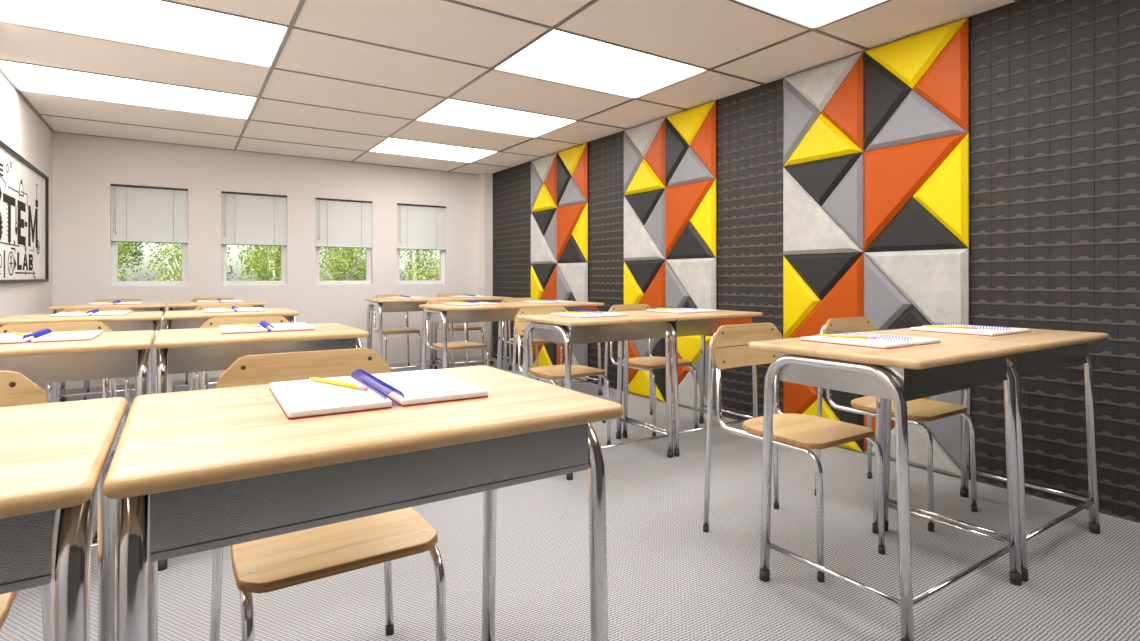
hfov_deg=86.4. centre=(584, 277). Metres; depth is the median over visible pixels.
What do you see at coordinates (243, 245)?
tree
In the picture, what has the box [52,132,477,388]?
wall
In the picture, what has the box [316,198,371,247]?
window blind
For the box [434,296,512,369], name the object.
school desk
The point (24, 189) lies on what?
framed poster
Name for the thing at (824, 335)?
pencil
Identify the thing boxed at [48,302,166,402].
school desk
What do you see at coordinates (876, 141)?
wall panel
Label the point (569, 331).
school desk
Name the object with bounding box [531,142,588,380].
wall panel
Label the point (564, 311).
pencil
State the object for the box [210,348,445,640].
chair
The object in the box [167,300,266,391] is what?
school desk
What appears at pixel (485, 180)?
pillar
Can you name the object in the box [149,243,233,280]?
tree
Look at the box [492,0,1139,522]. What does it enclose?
wall
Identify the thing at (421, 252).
tree
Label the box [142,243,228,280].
tree
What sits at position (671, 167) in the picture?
wall panel
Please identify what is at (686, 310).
spiral notebook
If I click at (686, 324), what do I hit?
school desk
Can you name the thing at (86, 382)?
chair
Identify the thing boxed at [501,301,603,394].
school desk
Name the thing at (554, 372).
chair
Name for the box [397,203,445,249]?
window blind
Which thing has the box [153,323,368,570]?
school desk
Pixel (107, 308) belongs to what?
chair
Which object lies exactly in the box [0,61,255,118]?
recessed light
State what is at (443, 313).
school desk
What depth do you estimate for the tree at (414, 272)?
10.11 m
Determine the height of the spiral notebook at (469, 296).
0.028 m
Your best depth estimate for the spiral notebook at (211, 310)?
3.85 m
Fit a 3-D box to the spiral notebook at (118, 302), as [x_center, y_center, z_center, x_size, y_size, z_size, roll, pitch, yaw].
[-3.787,0.204,4.913,0.328,0.028,0.305,0,0,-32]
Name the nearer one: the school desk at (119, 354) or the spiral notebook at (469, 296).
the school desk at (119, 354)
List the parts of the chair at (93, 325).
backrest, leg, frame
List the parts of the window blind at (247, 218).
rail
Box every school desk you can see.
[0,311,162,437]
[0,330,154,548]
[0,397,127,640]
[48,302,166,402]
[103,365,623,640]
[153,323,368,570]
[163,308,298,392]
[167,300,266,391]
[365,297,448,368]
[419,303,530,369]
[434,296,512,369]
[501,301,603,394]
[517,312,676,479]
[622,309,762,456]
[748,332,1031,640]
[870,324,1108,581]
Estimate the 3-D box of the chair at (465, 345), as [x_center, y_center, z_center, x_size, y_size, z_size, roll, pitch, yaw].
[-1.078,0.596,5.087,0.447,0.808,0.515,0,0,-34]
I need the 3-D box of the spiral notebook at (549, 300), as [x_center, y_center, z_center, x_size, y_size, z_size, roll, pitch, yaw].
[-0.321,0.204,5.222,0.328,0.028,0.305,0,0,-34]
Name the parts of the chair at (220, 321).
frame, leg, backrest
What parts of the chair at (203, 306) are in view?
frame, leg, backrest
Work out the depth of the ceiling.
3.69 m
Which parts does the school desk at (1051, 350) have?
rail, leg frame, rail, leg frame, rail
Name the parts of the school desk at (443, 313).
leg frame, leg frame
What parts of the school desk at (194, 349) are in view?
leg frame, leg frame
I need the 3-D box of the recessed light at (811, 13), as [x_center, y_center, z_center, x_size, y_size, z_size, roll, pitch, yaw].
[0.919,-1.295,2.531,1.107,0.014,0.720,0,0,-34]
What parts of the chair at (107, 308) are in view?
leg, frame, backrest, leg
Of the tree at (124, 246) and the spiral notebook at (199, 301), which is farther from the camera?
the tree at (124, 246)
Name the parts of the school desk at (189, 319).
leg frame, leg frame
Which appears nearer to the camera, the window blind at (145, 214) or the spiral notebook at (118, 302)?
the spiral notebook at (118, 302)
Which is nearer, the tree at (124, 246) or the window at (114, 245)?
the window at (114, 245)
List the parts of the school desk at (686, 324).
rail, leg frame, rail, rail, leg frame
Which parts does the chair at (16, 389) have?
seat, backrest, frame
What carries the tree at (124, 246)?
on the ground
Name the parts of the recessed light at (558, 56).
frame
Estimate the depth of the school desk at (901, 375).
1.83 m
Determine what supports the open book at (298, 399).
on the school desk at (195, 471)
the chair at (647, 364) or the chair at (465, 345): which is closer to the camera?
the chair at (647, 364)
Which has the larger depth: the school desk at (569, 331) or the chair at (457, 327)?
the chair at (457, 327)
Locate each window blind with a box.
[111,184,187,243]
[221,191,286,245]
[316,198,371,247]
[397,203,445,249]
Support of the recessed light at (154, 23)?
in the ceiling
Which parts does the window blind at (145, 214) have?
pull cord, rail, ladder cord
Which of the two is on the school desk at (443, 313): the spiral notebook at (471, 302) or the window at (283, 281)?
the spiral notebook at (471, 302)
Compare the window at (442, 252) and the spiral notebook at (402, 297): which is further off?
the window at (442, 252)
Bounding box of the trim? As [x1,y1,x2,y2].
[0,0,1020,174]
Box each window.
[111,186,187,285]
[221,193,286,285]
[316,199,371,284]
[397,205,444,283]
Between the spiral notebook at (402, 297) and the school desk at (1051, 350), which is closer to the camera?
the school desk at (1051, 350)
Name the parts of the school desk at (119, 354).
rail, leg frame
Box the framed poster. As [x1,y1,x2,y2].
[0,140,48,282]
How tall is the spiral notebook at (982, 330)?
0.028 m
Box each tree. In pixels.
[118,242,136,280]
[118,242,143,280]
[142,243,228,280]
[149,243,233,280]
[234,245,280,280]
[239,245,280,280]
[319,247,365,280]
[319,247,365,280]
[400,249,438,279]
[400,249,439,279]
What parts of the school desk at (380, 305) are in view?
leg frame, rail, leg frame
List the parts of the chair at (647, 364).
frame, backrest, leg, seat, leg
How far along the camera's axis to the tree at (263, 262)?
8.75 m
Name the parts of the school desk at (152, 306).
leg frame, rail, leg frame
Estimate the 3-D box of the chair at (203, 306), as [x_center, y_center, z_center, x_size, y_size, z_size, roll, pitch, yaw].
[-2.454,0.596,4.163,0.447,0.808,0.515,0,0,-34]
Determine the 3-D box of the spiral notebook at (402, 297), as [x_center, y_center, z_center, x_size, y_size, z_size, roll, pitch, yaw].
[-1.843,0.204,6.218,0.328,0.028,0.305,0,0,-34]
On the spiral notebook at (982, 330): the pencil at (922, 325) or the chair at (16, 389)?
the pencil at (922, 325)
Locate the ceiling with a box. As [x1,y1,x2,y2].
[0,0,1015,173]
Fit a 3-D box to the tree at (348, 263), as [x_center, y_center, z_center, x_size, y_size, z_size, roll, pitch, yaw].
[-3.719,-0.649,9.544,1.004,4.297,1.018,0,0,-34]
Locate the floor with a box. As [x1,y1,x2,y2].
[0,357,1139,640]
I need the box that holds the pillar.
[478,173,492,357]
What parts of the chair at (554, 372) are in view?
frame, leg, backrest, seat, leg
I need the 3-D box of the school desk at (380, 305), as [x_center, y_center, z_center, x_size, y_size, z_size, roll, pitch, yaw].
[-1.805,0.609,6.175,0.706,0.784,0.575,0,0,-34]
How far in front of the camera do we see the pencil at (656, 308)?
3.83 m
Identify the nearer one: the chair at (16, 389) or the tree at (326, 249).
the chair at (16, 389)
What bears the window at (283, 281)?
in the wall at (84, 168)
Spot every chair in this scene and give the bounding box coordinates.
[0,321,117,543]
[0,370,53,640]
[46,306,136,422]
[83,299,144,399]
[185,297,234,384]
[189,304,252,390]
[197,316,289,389]
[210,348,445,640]
[370,295,421,369]
[421,299,488,369]
[433,294,483,364]
[497,298,562,386]
[512,307,610,444]
[602,304,697,436]
[703,323,884,581]
[814,316,977,531]
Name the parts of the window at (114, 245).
sill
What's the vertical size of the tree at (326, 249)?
4.894 m
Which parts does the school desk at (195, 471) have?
leg frame, leg frame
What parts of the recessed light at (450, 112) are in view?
frame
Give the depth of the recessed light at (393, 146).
6.18 m
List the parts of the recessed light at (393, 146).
frame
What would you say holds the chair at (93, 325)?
on the floor
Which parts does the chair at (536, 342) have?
leg, frame, backrest, seat, leg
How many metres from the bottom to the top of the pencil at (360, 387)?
0.008 m
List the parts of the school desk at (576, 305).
leg frame, rail, leg frame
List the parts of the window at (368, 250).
sill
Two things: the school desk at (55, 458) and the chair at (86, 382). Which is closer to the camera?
the school desk at (55, 458)
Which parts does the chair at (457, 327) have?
backrest, frame, seat, leg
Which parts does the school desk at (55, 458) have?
leg frame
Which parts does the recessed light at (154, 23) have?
frame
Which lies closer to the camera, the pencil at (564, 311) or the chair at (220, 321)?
the chair at (220, 321)
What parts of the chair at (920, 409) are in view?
frame, backrest, leg, seat, leg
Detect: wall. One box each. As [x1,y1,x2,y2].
[0,72,51,390]
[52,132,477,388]
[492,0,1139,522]
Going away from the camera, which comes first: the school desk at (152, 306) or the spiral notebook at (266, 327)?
the spiral notebook at (266, 327)
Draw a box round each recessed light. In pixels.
[0,0,287,66]
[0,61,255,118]
[370,138,494,161]
[417,99,573,136]
[495,30,704,97]
[738,0,882,27]
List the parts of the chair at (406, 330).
leg, backrest, frame, seat, leg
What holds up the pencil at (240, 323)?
on the spiral notebook at (266, 327)
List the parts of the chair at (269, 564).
leg, frame, backrest, seat, leg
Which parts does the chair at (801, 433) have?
frame, backrest, leg, seat, leg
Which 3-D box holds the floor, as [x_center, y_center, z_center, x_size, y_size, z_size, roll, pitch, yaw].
[-0.724,1.060,3.176,4.476,0.120,8.380,0,0,-34]
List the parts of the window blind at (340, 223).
pull cord, ladder cord, rail, ladder cord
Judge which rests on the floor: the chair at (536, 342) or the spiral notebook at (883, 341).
the chair at (536, 342)
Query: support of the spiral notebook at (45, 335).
on the school desk at (119, 354)
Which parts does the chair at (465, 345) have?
leg, backrest, frame, seat, leg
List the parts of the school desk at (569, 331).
leg frame, rail, rail, leg frame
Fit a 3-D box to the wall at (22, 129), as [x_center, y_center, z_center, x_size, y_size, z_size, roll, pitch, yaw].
[-2.520,-0.152,1.970,0.150,2.304,8.080,0,0,-34]
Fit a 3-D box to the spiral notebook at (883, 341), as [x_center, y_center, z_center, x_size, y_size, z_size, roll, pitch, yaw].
[0.957,0.204,2.046,0.328,0.028,0.305,0,0,-34]
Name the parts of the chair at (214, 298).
backrest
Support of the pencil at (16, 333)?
on the spiral notebook at (45, 335)
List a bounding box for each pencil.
[12,332,25,335]
[239,323,261,326]
[309,377,368,390]
[564,311,589,313]
[656,308,683,309]
[816,334,876,338]
[922,325,977,328]
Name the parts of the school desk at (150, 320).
leg frame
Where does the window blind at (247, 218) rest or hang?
attached to the window at (283, 281)
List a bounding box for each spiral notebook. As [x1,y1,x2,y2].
[0,329,102,343]
[51,309,130,316]
[88,300,142,304]
[197,299,241,302]
[205,306,264,312]
[220,321,314,333]
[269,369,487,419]
[385,295,425,298]
[444,301,497,305]
[450,294,488,297]
[523,299,572,303]
[551,310,627,317]
[647,306,717,313]
[801,331,939,348]
[910,322,1030,335]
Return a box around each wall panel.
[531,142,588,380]
[624,100,717,414]
[783,17,969,479]
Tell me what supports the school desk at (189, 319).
on the floor
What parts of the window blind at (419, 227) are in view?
rail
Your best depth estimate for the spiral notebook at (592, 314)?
3.35 m
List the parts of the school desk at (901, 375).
rail, leg frame, rail, leg frame, rail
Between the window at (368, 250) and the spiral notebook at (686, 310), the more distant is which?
the window at (368, 250)
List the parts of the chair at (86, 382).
leg, backrest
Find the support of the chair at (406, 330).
on the floor
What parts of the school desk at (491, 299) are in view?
leg frame, rail, leg frame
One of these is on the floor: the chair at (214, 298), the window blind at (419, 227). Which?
the chair at (214, 298)
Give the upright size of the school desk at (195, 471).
0.784 m
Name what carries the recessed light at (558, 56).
in the ceiling
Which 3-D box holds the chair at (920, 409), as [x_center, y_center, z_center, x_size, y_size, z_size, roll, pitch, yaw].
[1.378,0.596,2.700,0.447,0.808,0.515,0,0,-34]
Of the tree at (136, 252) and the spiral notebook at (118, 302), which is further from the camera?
the tree at (136, 252)
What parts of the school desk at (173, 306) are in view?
leg frame, rail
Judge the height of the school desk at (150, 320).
0.784 m
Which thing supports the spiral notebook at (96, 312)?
on the school desk at (150, 320)
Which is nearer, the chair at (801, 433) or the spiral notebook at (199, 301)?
the chair at (801, 433)
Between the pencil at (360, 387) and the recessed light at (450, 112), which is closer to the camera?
the pencil at (360, 387)

